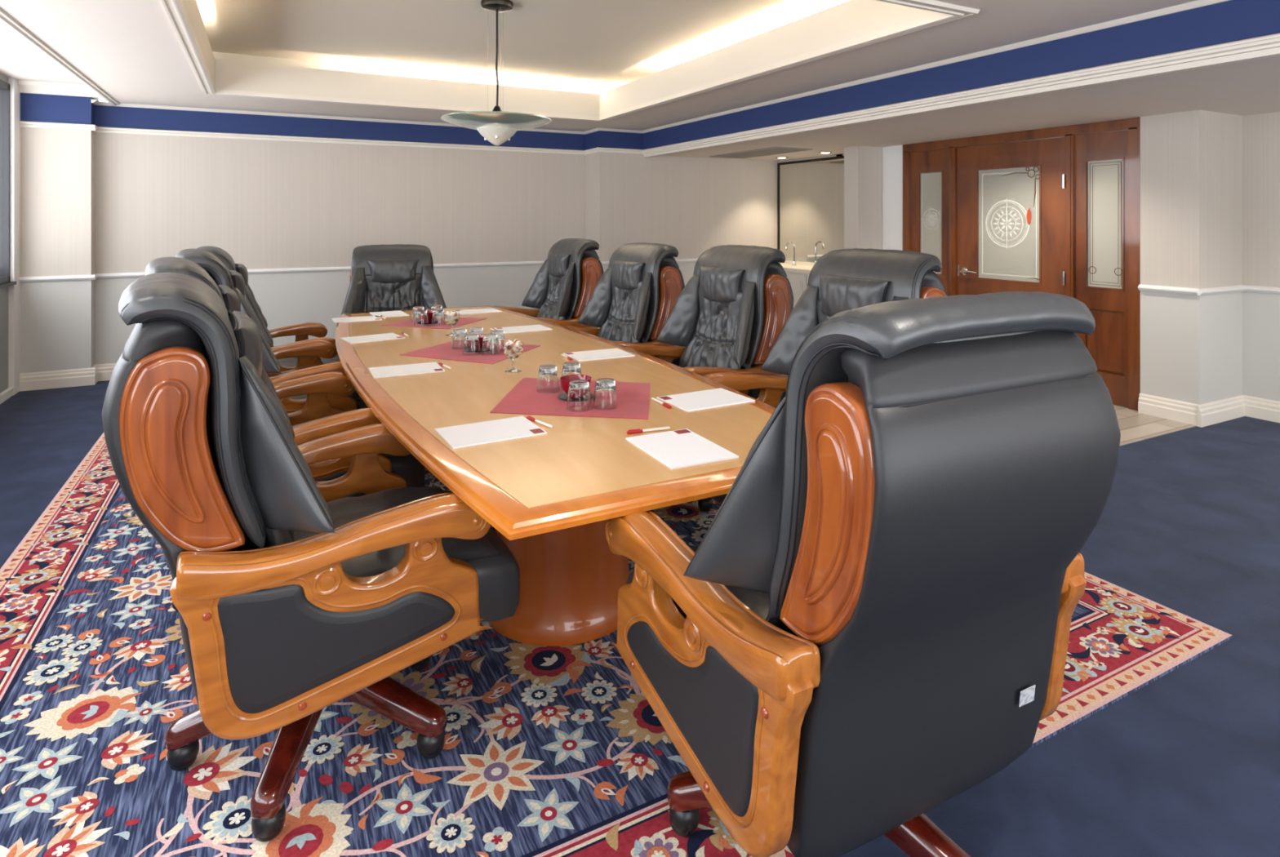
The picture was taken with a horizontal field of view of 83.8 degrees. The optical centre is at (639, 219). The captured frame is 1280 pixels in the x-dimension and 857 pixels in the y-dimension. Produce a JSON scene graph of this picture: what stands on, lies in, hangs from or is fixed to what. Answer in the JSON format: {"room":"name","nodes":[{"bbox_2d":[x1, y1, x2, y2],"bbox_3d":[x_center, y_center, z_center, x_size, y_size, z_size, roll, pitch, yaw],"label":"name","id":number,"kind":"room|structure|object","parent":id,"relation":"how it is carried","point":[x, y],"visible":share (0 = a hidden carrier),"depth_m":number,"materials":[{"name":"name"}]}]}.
{"room":"conference room","nodes":[
{"label":"conference room","id":0,"kind":"room"},
{"bbox_2d":[0,73,8,393],"bbox_3d":[-2.858,0.120,1.407,0.150,2.560,10.150,0,0,-28],"label":"wall","id":1,"kind":"structure","parent":0,"point":[3,291],"depth_m":5.56,"materials":[{"name":"grey paint"}]},
{"bbox_2d":[0,79,16,288],"bbox_3d":[-2.793,-0.275,1.435,0.110,1.590,9.600,0,0,-28],"label":"window","id":2,"kind":"structure","parent":1,"relation":"in","point":[5,282],"depth_m":5.63,"materials":[{"name":"grey glass"}]},
{"bbox_2d":[0,77,20,404],"bbox_3d":[-2.750,0.140,1.379,0.055,2.520,10.000,0,0,-28],"label":"trim","id":3,"kind":"structure","parent":1,"relation":"attached to","point":[14,291],"depth_m":5.70,"materials":[{"name":"white"}]},
{"bbox_2d":[20,93,98,373],"bbox_3d":[-4.931,0.140,6.051,0.500,2.520,0.300,0,0,-28],"label":"wall","id":4,"kind":"structure","parent":0,"point":[57,166],"depth_m":5.93,"materials":[{"name":"white paint"}]},
{"bbox_2d":[17,80,102,99],"bbox_3d":[-4.842,-1.075,5.968,0.580,0.090,0.230,0,0,-28],"label":"trim","id":5,"kind":"structure","parent":4,"relation":"attached to","point":[24,86],"depth_m":5.89,"materials":[{"name":"beige paint"}]},
{"bbox_2d":[94,105,585,364],"bbox_3d":[-2.708,0.195,7.303,4.600,2.410,0.150,0,0,-28],"label":"wall","id":6,"kind":"structure","parent":0,"point":[267,204],"depth_m":6.97,"materials":[{"name":"beige paint"}]},
{"bbox_2d":[0,8,119,105],"bbox_3d":[-2.211,-0.999,1.747,0.050,0.022,10.150,0,0,-28],"label":"trim","id":7,"kind":"structure","parent":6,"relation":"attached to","point":[5,18],"depth_m":4.28,"materials":[{"name":"beige"}]},
{"bbox_2d":[19,363,115,391],"bbox_3d":[-1.910,1.329,7.397,7.100,0.142,0.426,0,0,-28],"label":"baseboard","id":8,"kind":"structure","parent":6,"relation":"attached to","point":[99,372],"depth_m":5.94,"materials":[{"name":"beige paint"}]},
{"bbox_2d":[18,120,643,154],"bbox_3d":[-2.550,-0.774,7.057,5.650,0.048,0.434,0,0,-28],"label":"trim","id":9,"kind":"structure","parent":6,"relation":"attached to","point":[92,127],"depth_m":6.89,"materials":[{"name":"beige paint"}]},
{"bbox_2d":[182,0,937,116],"bbox_3d":[-0.908,-1.230,4.555,4.030,0.420,4.890,0,0,-28],"label":"ceiling","id":10,"kind":"structure","parent":0,"point":[597,58],"depth_m":5.42,"materials":[{"name":"beige paint"}]},
{"bbox_2d":[440,0,551,146],"bbox_3d":[-0.910,-0.923,4.549,0.690,0.913,0.690,0,0,-28],"label":"pendant lamp","id":11,"kind":"object","parent":10,"relation":"hanging from","point":[497,126],"visible":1,"depth_m":4.45,"materials":[{"name":"white glass"}]},
{"bbox_2d":[0,380,1279,856],"bbox_3d":[1.360,1.448,3.539,9.700,0.103,10.800,0,0,-28],"label":"floor","id":12,"kind":"structure","parent":0,"point":[1186,763],"depth_m":2.19,"materials":[{"name":"blue carpet"}]},
{"bbox_2d":[0,432,1232,856],"bbox_3d":[-0.795,1.395,3.587,3.790,0.011,4.710,0,0,-28],"label":"area rug","id":13,"kind":"object","parent":12,"relation":"on","point":[547,751],"visible":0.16,"depth_m":1.93,"materials":[{"name":"multicoloured carpet"}]},
{"bbox_2d":[196,245,339,371],"bbox_3d":[-2.264,0.776,4.436,0.924,1.226,0.821,0,0,-30],"label":"chair","id":14,"kind":"object","parent":13,"relation":"on","point":[301,331],"visible":0.17,"depth_m":4.28,"materials":[{"name":"black leather"}]},
{"bbox_2d":[196,245,235,271],"bbox_3d":[-2.521,0.464,4.290,0.279,0.601,0.628,0,0,-30],"label":"cushion","id":15,"kind":"object","parent":14,"relation":"on","point":[220,253],"depth_m":4.07,"materials":[{"name":"grey leather"}]},
{"bbox_2d":[235,263,248,288],"bbox_3d":[-2.425,0.373,4.344,0.071,0.187,0.384,0,0,-30],"label":"pillow","id":16,"kind":"object","parent":14,"relation":"on","point":[240,268],"depth_m":4.22,"materials":[{"name":"grey leather"}]},
{"bbox_2d":[276,354,339,366],"bbox_3d":[-2.177,0.904,4.486,0.600,0.066,0.550,0,0,-30],"label":"seat cushion","id":17,"kind":"object","parent":14,"relation":"on","point":[289,362],"depth_m":4.43,"materials":[{"name":"grey leather"}]},
{"bbox_2d":[175,248,368,413],"bbox_3d":[-1.822,0.766,3.595,0.924,1.246,0.821,0,0,-33],"label":"chair","id":18,"kind":"object","parent":13,"relation":"on","point":[305,352],"visible":0.27,"depth_m":3.33,"materials":[{"name":"black leather"}]},
{"bbox_2d":[175,248,234,290],"bbox_3d":[-2.071,0.444,3.435,0.279,0.601,0.628,0,0,-33],"label":"cushion","id":19,"kind":"object","parent":18,"relation":"on","point":[208,261],"depth_m":3.21,"materials":[{"name":"grey leather"}]},
{"bbox_2d":[229,270,244,298],"bbox_3d":[-1.978,0.353,3.495,0.071,0.187,0.384,0,0,-33],"label":"pillow","id":20,"kind":"object","parent":18,"relation":"on","point":[238,282],"depth_m":3.36,"materials":[{"name":"grey leather"}]},
{"bbox_2d":[288,390,362,400],"bbox_3d":[-1.737,0.884,3.649,0.600,0.066,0.550,0,0,-33],"label":"seat cushion","id":21,"kind":"object","parent":18,"relation":"on","point":[355,395],"depth_m":3.53,"materials":[{"name":"grey leather"}]},
{"bbox_2d":[145,257,424,612],"bbox_3d":[-1.361,0.764,2.730,0.924,1.251,0.821,0,0,-34],"label":"chair","id":22,"kind":"object","parent":13,"relation":"on","point":[317,419],"visible":0.12,"depth_m":2.53,"materials":[{"name":"brown wood"}]},
{"bbox_2d":[145,257,225,305],"bbox_3d":[-1.607,0.439,2.566,0.279,0.601,0.628,0,0,-34],"label":"cushion","id":23,"kind":"object","parent":22,"relation":"on","point":[162,264],"depth_m":2.35,"materials":[{"name":"grey leather"}]},
{"bbox_2d":[218,284,240,312],"bbox_3d":[-1.516,0.348,2.627,0.071,0.187,0.384,0,0,-34],"label":"pillow","id":24,"kind":"object","parent":22,"relation":"on","point":[232,301],"depth_m":2.49,"materials":[{"name":"grey leather"}]},
{"bbox_2d":[291,422,397,457],"bbox_3d":[-1.278,0.879,2.786,0.600,0.066,0.550,0,0,-34],"label":"seat cushion","id":25,"kind":"object","parent":22,"relation":"on","point":[386,455],"depth_m":2.69,"materials":[{"name":"brown wood"}]},
{"bbox_2d":[102,272,519,842],"bbox_3d":[-0.858,0.764,1.933,0.924,1.251,0.821,0,0,-32],"label":"chair","id":26,"kind":"object","parent":13,"relation":"on","point":[295,595],"visible":0.96,"depth_m":1.57,"materials":[{"name":"black leather"}]},
{"bbox_2d":[118,272,265,548],"bbox_3d":[-1.109,0.439,1.777,0.279,0.601,0.628,0,0,-32],"label":"cushion","id":27,"kind":"object","parent":26,"relation":"on","point":[192,388],"depth_m":1.53,"materials":[{"name":"grey leather"}]},
{"bbox_2d":[229,311,262,377],"bbox_3d":[-1.016,0.348,1.835,0.071,0.187,0.384,0,0,-32],"label":"pillow","id":28,"kind":"object","parent":26,"relation":"on","point":[246,333],"depth_m":1.71,"materials":[{"name":"grey leather"}]},
{"bbox_2d":[246,486,500,577],"bbox_3d":[-0.772,0.879,1.986,0.600,0.066,0.550,0,0,-32],"label":"seat cushion","id":29,"kind":"object","parent":26,"relation":"on","point":[485,551],"depth_m":1.92,"materials":[{"name":"grey leather"}]},
{"bbox_2d":[341,244,446,315],"bbox_3d":[-1.849,0.796,5.422,0.821,1.186,0.924,0,0,-25],"label":"chair","id":30,"kind":"object","parent":13,"relation":"on","point":[383,277],"visible":0.46,"depth_m":5.58,"materials":[{"name":"black leather"}]},
{"bbox_2d":[368,258,418,283],"bbox_3d":[-1.927,0.413,5.591,0.384,0.187,0.071,0,0,-25],"label":"pillow","id":31,"kind":"object","parent":30,"relation":"on","point":[380,270],"depth_m":5.57,"materials":[{"name":"grey leather"}]},
{"bbox_2d":[493,238,604,327],"bbox_3d":[-0.809,0.771,5.495,0.924,1.236,0.821,0,0,-29],"label":"chair","id":32,"kind":"object","parent":13,"relation":"on","point":[561,290],"visible":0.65,"depth_m":5.43,"materials":[{"name":"black leather"}]},
{"bbox_2d":[547,252,568,277],"bbox_3d":[-0.646,0.363,5.584,0.071,0.187,0.384,0,0,-29],"label":"pillow","id":33,"kind":"object","parent":32,"relation":"on","point":[557,262],"depth_m":5.51,"materials":[{"name":"grey leather"}]},
{"bbox_2d":[545,238,599,319],"bbox_3d":[-0.549,0.454,5.637,0.279,0.601,0.628,0,0,-29],"label":"cushion","id":34,"kind":"object","parent":32,"relation":"on","point":[576,260],"depth_m":5.41,"materials":[{"name":"grey leather"}]},
{"bbox_2d":[334,305,775,646],"bbox_3d":[-0.703,1.020,3.455,1.344,0.739,3.850,0,0,-28],"label":"conference table","id":35,"kind":"object","parent":13,"relation":"on","point":[551,498],"visible":0.77,"depth_m":2.35,"materials":[{"name":"orange wood"}]},
{"bbox_2d":[331,315,382,323],"bbox_3d":[-1.834,0.647,4.619,0.285,0.004,0.208,0,0,-27],"label":"notepad","id":36,"kind":"object","parent":35,"relation":"on","point":[366,317],"visible":1,"depth_m":4.58,"materials":[{"name":"white paper"}]},
{"bbox_2d":[339,333,404,343],"bbox_3d":[-1.454,0.647,3.884,0.285,0.004,0.208,0,0,-37],"label":"notepad","id":37,"kind":"object","parent":35,"relation":"on","point":[387,336],"visible":1,"depth_m":3.86,"materials":[{"name":"white paper"}]},
{"bbox_2d":[369,310,409,317],"bbox_3d":[-1.708,0.647,4.864,0.208,0.004,0.285,0,0,-30],"label":"notepad","id":38,"kind":"object","parent":35,"relation":"on","point":[388,313],"visible":1,"depth_m":4.86,"materials":[{"name":"white paper"}]},
{"bbox_2d":[368,361,444,377],"bbox_3d":[-1.004,0.647,3.070,0.285,0.004,0.208,0,0,-26],"label":"notepad","id":39,"kind":"object","parent":35,"relation":"on","point":[427,367],"visible":1,"depth_m":3.05,"materials":[{"name":"white paper"}]},
{"bbox_2d":[380,316,485,328],"bbox_3d":[-1.284,0.649,4.504,0.474,0.002,0.472,0,0,18],"label":"table cloth","id":40,"kind":"object","parent":35,"relation":"on","point":[462,321],"visible":0.53,"depth_m":4.42,"materials":[{"name":"red fabric"}]},
{"bbox_2d":[411,306,424,322],"bbox_3d":[-1.405,0.601,4.526,0.084,0.093,0.084,0,0,-28],"label":"glass tumbler","id":41,"kind":"object","parent":40,"relation":"on","point":[415,308],"visible":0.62,"depth_m":4.50,"materials":[{"name":"white"}]},
{"bbox_2d":[413,309,428,326],"bbox_3d":[-1.329,0.601,4.340,0.084,0.093,0.084,0,0,-28],"label":"glass tumbler","id":42,"kind":"object","parent":40,"relation":"on","point":[421,316],"visible":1,"depth_m":4.31,"materials":[{"name":"white"}]},
{"bbox_2d":[426,310,432,324],"bbox_3d":[-1.325,0.613,4.455,0.132,0.070,0.132,0,0,-28],"label":"bowl","id":43,"kind":"object","parent":40,"relation":"on","point":[429,313],"visible":0.21,"depth_m":4.42,"materials":[{"name":"red glass"}]},
{"bbox_2d":[431,305,442,310],"bbox_3d":[-1.305,0.601,4.579,0.084,0.093,0.084,0,0,-28],"label":"glass tumbler","id":44,"kind":"object","parent":40,"relation":"on","point":[433,307],"visible":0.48,"depth_m":4.55,"materials":[{"name":"white"}]},
{"bbox_2d":[431,308,445,325],"bbox_3d":[-1.236,0.601,4.377,0.084,0.093,0.084,0,0,-28],"label":"glass tumbler","id":45,"kind":"object","parent":40,"relation":"on","point":[437,316],"visible":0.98,"depth_m":4.35,"materials":[{"name":"white"}]},
{"bbox_2d":[438,362,451,369],"bbox_3d":[-0.855,0.644,3.129,0.010,0.012,0.140,0,0,-35],"label":"pen","id":46,"kind":"object","parent":35,"relation":"on","point":[439,363],"visible":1,"depth_m":3.13,"materials":[{"name":"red plastic"}]},
{"bbox_2d":[444,311,459,336],"bbox_3d":[-1.051,0.581,3.989,0.086,0.137,0.086,0,0,-21],"label":"goblet","id":47,"kind":"object","parent":35,"relation":"on","point":[451,317],"visible":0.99,"depth_m":3.96,"materials":[{"name":"clear glass"}]},
{"bbox_2d":[399,341,540,364],"bbox_3d":[-0.815,0.649,3.525,0.550,0.002,0.487,0,0,24],"label":"table cloth","id":48,"kind":"object","parent":35,"relation":"on","point":[442,351],"visible":0.52,"depth_m":3.41,"materials":[{"name":"red fabric"}]},
{"bbox_2d":[451,328,466,349],"bbox_3d":[-0.906,0.601,3.591,0.084,0.093,0.084,0,0,-28],"label":"glass tumbler","id":49,"kind":"object","parent":48,"relation":"on","point":[458,335],"visible":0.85,"depth_m":3.56,"materials":[{"name":"white"}]},
{"bbox_2d":[462,333,479,355],"bbox_3d":[-0.809,0.601,3.427,0.084,0.093,0.084,0,0,-28],"label":"glass tumbler","id":50,"kind":"object","parent":48,"relation":"on","point":[471,346],"visible":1,"depth_m":3.40,"materials":[{"name":"white"}]},
{"bbox_2d":[469,327,484,333],"bbox_3d":[-0.834,0.601,3.640,0.084,0.093,0.084,0,0,-28],"label":"glass tumbler","id":51,"kind":"object","parent":48,"relation":"on","point":[473,330],"visible":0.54,"depth_m":3.62,"materials":[{"name":"white"}]},
{"bbox_2d":[477,333,484,351],"bbox_3d":[-0.809,0.613,3.529,0.132,0.070,0.132,0,0,-28],"label":"bowl","id":52,"kind":"object","parent":48,"relation":"on","point":[480,335],"visible":0.12,"depth_m":3.49,"materials":[{"name":"red glass"}]},
{"bbox_2d":[481,333,498,355],"bbox_3d":[-0.720,0.601,3.429,0.084,0.093,0.084,0,0,-28],"label":"glass tumbler","id":53,"kind":"object","parent":48,"relation":"on","point":[490,346],"visible":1,"depth_m":3.40,"materials":[{"name":"white"}]},
{"bbox_2d":[490,329,505,351],"bbox_3d":[-0.707,0.601,3.537,0.084,0.093,0.084,0,0,-28],"label":"glass tumbler","id":54,"kind":"object","parent":48,"relation":"on","point":[500,334],"visible":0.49,"depth_m":3.51,"materials":[{"name":"white"}]},
{"bbox_2d":[453,307,502,314],"bbox_3d":[-1.141,0.647,5.019,0.285,0.004,0.208,0,0,-29],"label":"notepad","id":55,"kind":"object","parent":35,"relation":"on","point":[479,310],"visible":0.96,"depth_m":4.99,"materials":[{"name":"white paper"}]},
{"bbox_2d":[435,416,546,448],"bbox_3d":[-0.457,0.647,2.179,0.285,0.004,0.208,0,0,-30],"label":"notepad","id":56,"kind":"object","parent":35,"relation":"on","point":[513,428],"visible":1,"depth_m":2.16,"materials":[{"name":"white paper"}]},
{"bbox_2d":[502,339,523,373],"bbox_3d":[-0.540,0.583,3.042,0.086,0.134,0.086,0,0,-28],"label":"goblet","id":57,"kind":"object","parent":35,"relation":"on","point":[513,349],"visible":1,"depth_m":3.02,"materials":[{"name":"clear glass"}]},
{"bbox_2d":[494,324,552,333],"bbox_3d":[-0.688,0.647,4.211,0.285,0.004,0.208,0,0,-28],"label":"notepad","id":58,"kind":"object","parent":35,"relation":"on","point":[531,327],"visible":0.96,"depth_m":4.21,"materials":[{"name":"white paper"}]},
{"bbox_2d":[526,415,552,427],"bbox_3d":[-0.320,0.644,2.267,0.010,0.012,0.140,0,0,-41],"label":"pen","id":59,"kind":"object","parent":35,"relation":"on","point":[532,419],"visible":1,"depth_m":2.27,"materials":[{"name":"beige plastic"}]},
{"bbox_2d":[560,353,573,360],"bbox_3d":[-0.343,0.644,3.333,0.010,0.012,0.140,0,0,-26],"label":"pen","id":60,"kind":"object","parent":35,"relation":"on","point":[562,354],"visible":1,"depth_m":3.31,"materials":[{"name":"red plastic"}]},
{"bbox_2d":[489,377,650,419],"bbox_3d":[-0.226,0.649,2.616,0.586,0.002,0.526,0,0,8],"label":"placemat","id":61,"kind":"object","parent":35,"relation":"on","point":[633,398],"visible":0.71,"depth_m":2.52,"materials":[{"name":"red fabric"}]},
{"bbox_2d":[537,364,559,393],"bbox_3d":[-0.347,0.601,2.692,0.084,0.093,0.084,0,0,-28],"label":"glass tumbler","id":62,"kind":"object","parent":61,"relation":"on","point":[548,379],"visible":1,"depth_m":2.66,"materials":[{"name":"white"}]},
{"bbox_2d":[560,361,581,388],"bbox_3d":[-0.264,0.601,2.748,0.084,0.093,0.084,0,0,-28],"label":"glass tumbler","id":63,"kind":"object","parent":61,"relation":"on","point":[569,367],"visible":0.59,"depth_m":2.72,"materials":[{"name":"white"}]},
{"bbox_2d":[557,374,593,400],"bbox_3d":[-0.234,0.613,2.594,0.132,0.070,0.132,0,0,-28],"label":"bowl","id":64,"kind":"object","parent":61,"relation":"on","point":[565,380],"visible":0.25,"depth_m":2.61,"materials":[{"name":"red glass"}]},
{"bbox_2d":[566,379,591,412],"bbox_3d":[-0.208,0.601,2.438,0.084,0.093,0.084,0,0,-28],"label":"glass tumbler","id":65,"kind":"object","parent":61,"relation":"on","point":[579,399],"visible":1,"depth_m":2.41,"materials":[{"name":"white"}]},
{"bbox_2d":[593,377,617,409],"bbox_3d":[-0.119,0.601,2.462,0.084,0.093,0.084,0,0,-28],"label":"glass tumbler","id":66,"kind":"object","parent":61,"relation":"on","point":[605,393],"visible":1,"depth_m":2.43,"materials":[{"name":"white"}]},
{"bbox_2d":[563,348,635,361],"bbox_3d":[-0.197,0.647,3.414,0.285,0.004,0.208,0,0,-26],"label":"notepad","id":67,"kind":"object","parent":35,"relation":"on","point":[589,355],"visible":1,"depth_m":3.40,"materials":[{"name":"white paper"}]},
{"bbox_2d":[626,426,670,434],"bbox_3d":[0.026,0.644,2.179,0.140,0.012,0.010,0,0,-21],"label":"pen","id":68,"kind":"object","parent":35,"relation":"on","point":[632,431],"visible":1,"depth_m":2.17,"materials":[{"name":"beige plastic"}]},
{"bbox_2d":[651,397,671,408],"bbox_3d":[0.074,0.644,2.504,0.010,0.012,0.140,0,0,-26],"label":"pen","id":69,"kind":"object","parent":35,"relation":"on","point":[664,404],"visible":1,"depth_m":2.48,"materials":[{"name":"beige plastic"}]},
{"bbox_2d":[625,428,739,469],"bbox_3d":[0.114,0.647,2.025,0.208,0.004,0.285,0,0,-26],"label":"notepad","id":70,"kind":"object","parent":35,"relation":"on","point":[681,448],"visible":1,"depth_m":2.01,"materials":[{"name":"white paper"}]},
{"bbox_2d":[656,387,755,411],"bbox_3d":[0.235,0.647,2.567,0.285,0.004,0.208,0,0,-29],"label":"notepad","id":71,"kind":"object","parent":35,"relation":"on","point":[716,397],"visible":1,"depth_m":2.55,"materials":[{"name":"white paper"}]},
{"bbox_2d":[563,242,684,356],"bbox_3d":[-0.253,0.774,4.533,0.924,1.231,0.821,0,0,-31],"label":"chair","id":72,"kind":"object","parent":13,"relation":"on","point":[642,284],"visible":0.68,"depth_m":4.50,"materials":[{"name":"black leather"}]},
{"bbox_2d":[611,259,643,290],"bbox_3d":[-0.093,0.368,4.628,0.071,0.187,0.384,0,0,-31],"label":"pillow","id":73,"kind":"object","parent":72,"relation":"on","point":[626,274],"depth_m":4.57,"materials":[{"name":"grey leather"}]},
{"bbox_2d":[605,242,678,342],"bbox_3d":[0.002,0.459,4.684,0.279,0.601,0.628,0,0,-31],"label":"cushion","id":74,"kind":"object","parent":72,"relation":"on","point":[651,268],"depth_m":4.49,"materials":[{"name":"grey leather"}]},
{"bbox_2d":[617,244,793,511],"bbox_3d":[0.256,0.766,3.716,0.924,1.246,0.821,0,0,-29],"label":"chair","id":75,"kind":"object","parent":13,"relation":"on","point":[737,300],"visible":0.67,"depth_m":3.68,"materials":[{"name":"black leather"}]},
{"bbox_2d":[699,265,742,302],"bbox_3d":[0.419,0.353,3.805,0.071,0.187,0.384,0,0,-29],"label":"pillow","id":76,"kind":"object","parent":75,"relation":"on","point":[717,283],"depth_m":3.75,"materials":[{"name":"grey leather"}]},
{"bbox_2d":[690,244,785,368],"bbox_3d":[0.515,0.444,3.858,0.279,0.601,0.628,0,0,-29],"label":"cushion","id":77,"kind":"object","parent":75,"relation":"on","point":[725,277],"depth_m":3.67,"materials":[{"name":"grey leather"}]},
{"bbox_2d":[703,248,947,504],"bbox_3d":[0.707,0.759,2.879,0.924,1.261,0.821,0,0,-28],"label":"chair","id":78,"kind":"object","parent":13,"relation":"on","point":[841,280],"visible":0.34,"depth_m":3.04,"materials":[{"name":"black leather"}]},
{"bbox_2d":[819,274,888,317],"bbox_3d":[0.871,0.338,2.966,0.071,0.187,0.384,0,0,-28],"label":"pillow","id":79,"kind":"object","parent":78,"relation":"on","point":[838,293],"depth_m":2.94,"materials":[{"name":"grey leather"}]},
{"bbox_2d":[808,248,942,302],"bbox_3d":[0.969,0.429,3.017,0.279,0.601,0.628,0,0,-28],"label":"cushion","id":80,"kind":"object","parent":78,"relation":"on","point":[855,274],"depth_m":2.89,"materials":[{"name":"grey leather"}]},
{"bbox_2d":[605,291,1120,856],"bbox_3d":[0.424,0.761,1.588,0.821,1.256,0.924,0,0,-27],"label":"chair","id":81,"kind":"object","parent":13,"relation":"on","point":[871,624],"visible":1,"depth_m":1.22,"materials":[{"name":"black leather"}]},
{"bbox_2d":[693,551,769,619],"bbox_3d":[0.379,0.874,1.677,0.550,0.066,0.600,0,0,-27],"label":"seat cushion","id":82,"kind":"object","parent":81,"relation":"on","point":[757,602],"depth_m":1.59,"materials":[{"name":"grey leather"}]},
{"bbox_2d":[768,291,1095,620],"bbox_3d":[0.559,0.434,1.324,0.628,0.601,0.279,0,0,-27],"label":"cushion","id":83,"kind":"object","parent":81,"relation":"on","point":[868,386],"depth_m":1.18,"materials":[{"name":"grey leather"}]},
{"bbox_2d":[785,271,809,306],"bbox_3d":[1.918,1.000,8.238,0.501,0.800,1.640,0,0,-28],"label":"bar cabinet","id":84,"kind":"object","parent":12,"relation":"on","point":[798,282],"visible":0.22,"depth_m":8.03,"materials":[{"name":"beige"}]},
{"bbox_2d":[778,260,815,273],"bbox_3d":[1.929,0.560,8.244,0.505,0.080,1.680,0,0,-28],"label":"countertop","id":85,"kind":"structure","parent":84,"relation":"on","point":[802,267],"depth_m":8.42,"materials":[{"name":"beige stone"}]},
{"bbox_2d":[785,241,797,266],"bbox_3d":[1.805,0.416,8.545,0.148,0.288,0.086,0,0,-4],"label":"tap","id":86,"kind":"object","parent":85,"relation":"on","point":[794,260],"visible":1,"depth_m":8.55,"materials":[{"name":"silver metal"}]},
{"bbox_2d":[0,0,1279,160],"bbox_3d":[0.759,-0.960,3.393,8.500,0.440,10.300,0,0,-28],"label":"ceiling","id":87,"kind":"structure","parent":0,"point":[131,50],"depth_m":4.58,"materials":[{"name":"beige paint"}]},
{"bbox_2d":[160,0,979,121],"bbox_3d":[-0.908,-1.009,4.555,3.480,0.042,4.340,0,0,-28],"label":"trim","id":88,"kind":"structure","parent":87,"relation":"attached to","point":[175,10],"depth_m":4.60,"materials":[{"name":"beige paint"}]},
{"bbox_2d":[709,146,813,158],"bbox_3d":[1.316,-0.734,7.944,0.480,0.012,1.240,0,0,-28],"label":"ceiling vent","id":89,"kind":"object","parent":87,"relation":"in","point":[772,150],"visible":1,"depth_m":7.83,"materials":[{"name":"beige"}]},
{"bbox_2d":[818,151,832,153],"bbox_3d":[2.054,-0.736,7.914,0.150,0.008,0.150,0,0,-28],"label":"recessed light","id":90,"kind":"object","parent":87,"relation":"in","point":[819,152],"visible":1,"depth_m":7.89,"materials":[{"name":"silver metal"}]},
{"bbox_2d":[643,0,1279,149],"bbox_3d":[2.348,-0.890,3.917,0.100,0.240,9.750,0,0,-28],"label":"beam face","id":91,"kind":"structure","parent":87,"relation":"attached to","point":[1232,20],"depth_m":4.07,"materials":[{"name":"blue paint"}]},
{"bbox_2d":[585,130,777,285],"bbox_3d":[0.594,0.195,8.813,2.650,2.410,0.550,0,0,-28],"label":"wall","id":92,"kind":"structure","parent":0,"point":[693,206],"depth_m":8.42,"materials":[{"name":"beige paint"}]},
{"bbox_2d":[91,0,1230,134],"bbox_3d":[-0.069,-0.999,2.873,5.150,0.027,10.150,0,0,-28],"label":"trim","id":93,"kind":"structure","parent":92,"relation":"attached to","point":[1198,3],"depth_m":5.26,"materials":[{"name":"beige paint"}]},
{"bbox_2d":[641,32,1279,157],"bbox_3d":[2.290,-0.768,3.886,0.030,0.056,9.750,0,0,-28],"label":"trim","id":94,"kind":"structure","parent":92,"relation":"attached to","point":[1270,41],"depth_m":4.04,"materials":[{"name":"beige paint"}]},
{"bbox_2d":[777,109,1279,404],"bbox_3d":[4.059,0.320,5.114,0.863,2.160,10.313,0,0,-33],"label":"wall","id":95,"kind":"structure","parent":0,"point":[1210,180],"depth_m":5.01,"materials":[{"name":"beige paint"}]},
{"bbox_2d":[18,258,1279,295],"bbox_3d":[1.858,0.493,5.693,12.800,0.043,5.411,0,0,24],"label":"trim","id":96,"kind":"structure","parent":95,"relation":"attached to","point":[1211,291],"depth_m":6.02,"materials":[{"name":"white paint"}]},
{"bbox_2d":[777,155,844,262],"bbox_3d":[2.145,-0.098,8.360,0.014,1.235,1.665,0,0,-28],"label":"wall mirror","id":97,"kind":"object","parent":95,"relation":"attached to","point":[811,192],"visible":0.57,"depth_m":8.56,"materials":[{"name":"white mirror"}]},
{"bbox_2d":[882,144,902,250],"bbox_3d":[2.572,0.330,7.240,0.030,2.140,0.265,0,0,-28],"label":"trim","id":98,"kind":"structure","parent":95,"relation":"attached to","point":[892,156],"depth_m":7.23,"materials":[{"name":"white paint"}]},
{"bbox_2d":[902,116,1140,411],"bbox_3d":[3.167,0.331,6.163,0.169,2.138,2.185,0,0,-28],"label":"door","id":99,"kind":"structure","parent":95,"relation":"in","point":[1051,210],"depth_m":5.83,"materials":[{"name":"brown wood"}]},
{"bbox_2d":[1137,393,1279,427],"bbox_3d":[5.115,1.329,2.906,0.620,0.142,5.386,0,0,-28],"label":"baseboard","id":100,"kind":"structure","parent":95,"relation":"attached to","point":[1201,415],"depth_m":4.96,"materials":[{"name":"beige"}]},
{"bbox_2d":[1113,405,1196,445],"bbox_3d":[2.118,1.398,6.632,1.320,0.004,4.730,0,0,-28],"label":"floor tile","id":101,"kind":"structure","parent":0,"point":[1134,426],"depth_m":4.82,"materials":[{"name":"beige tile"}]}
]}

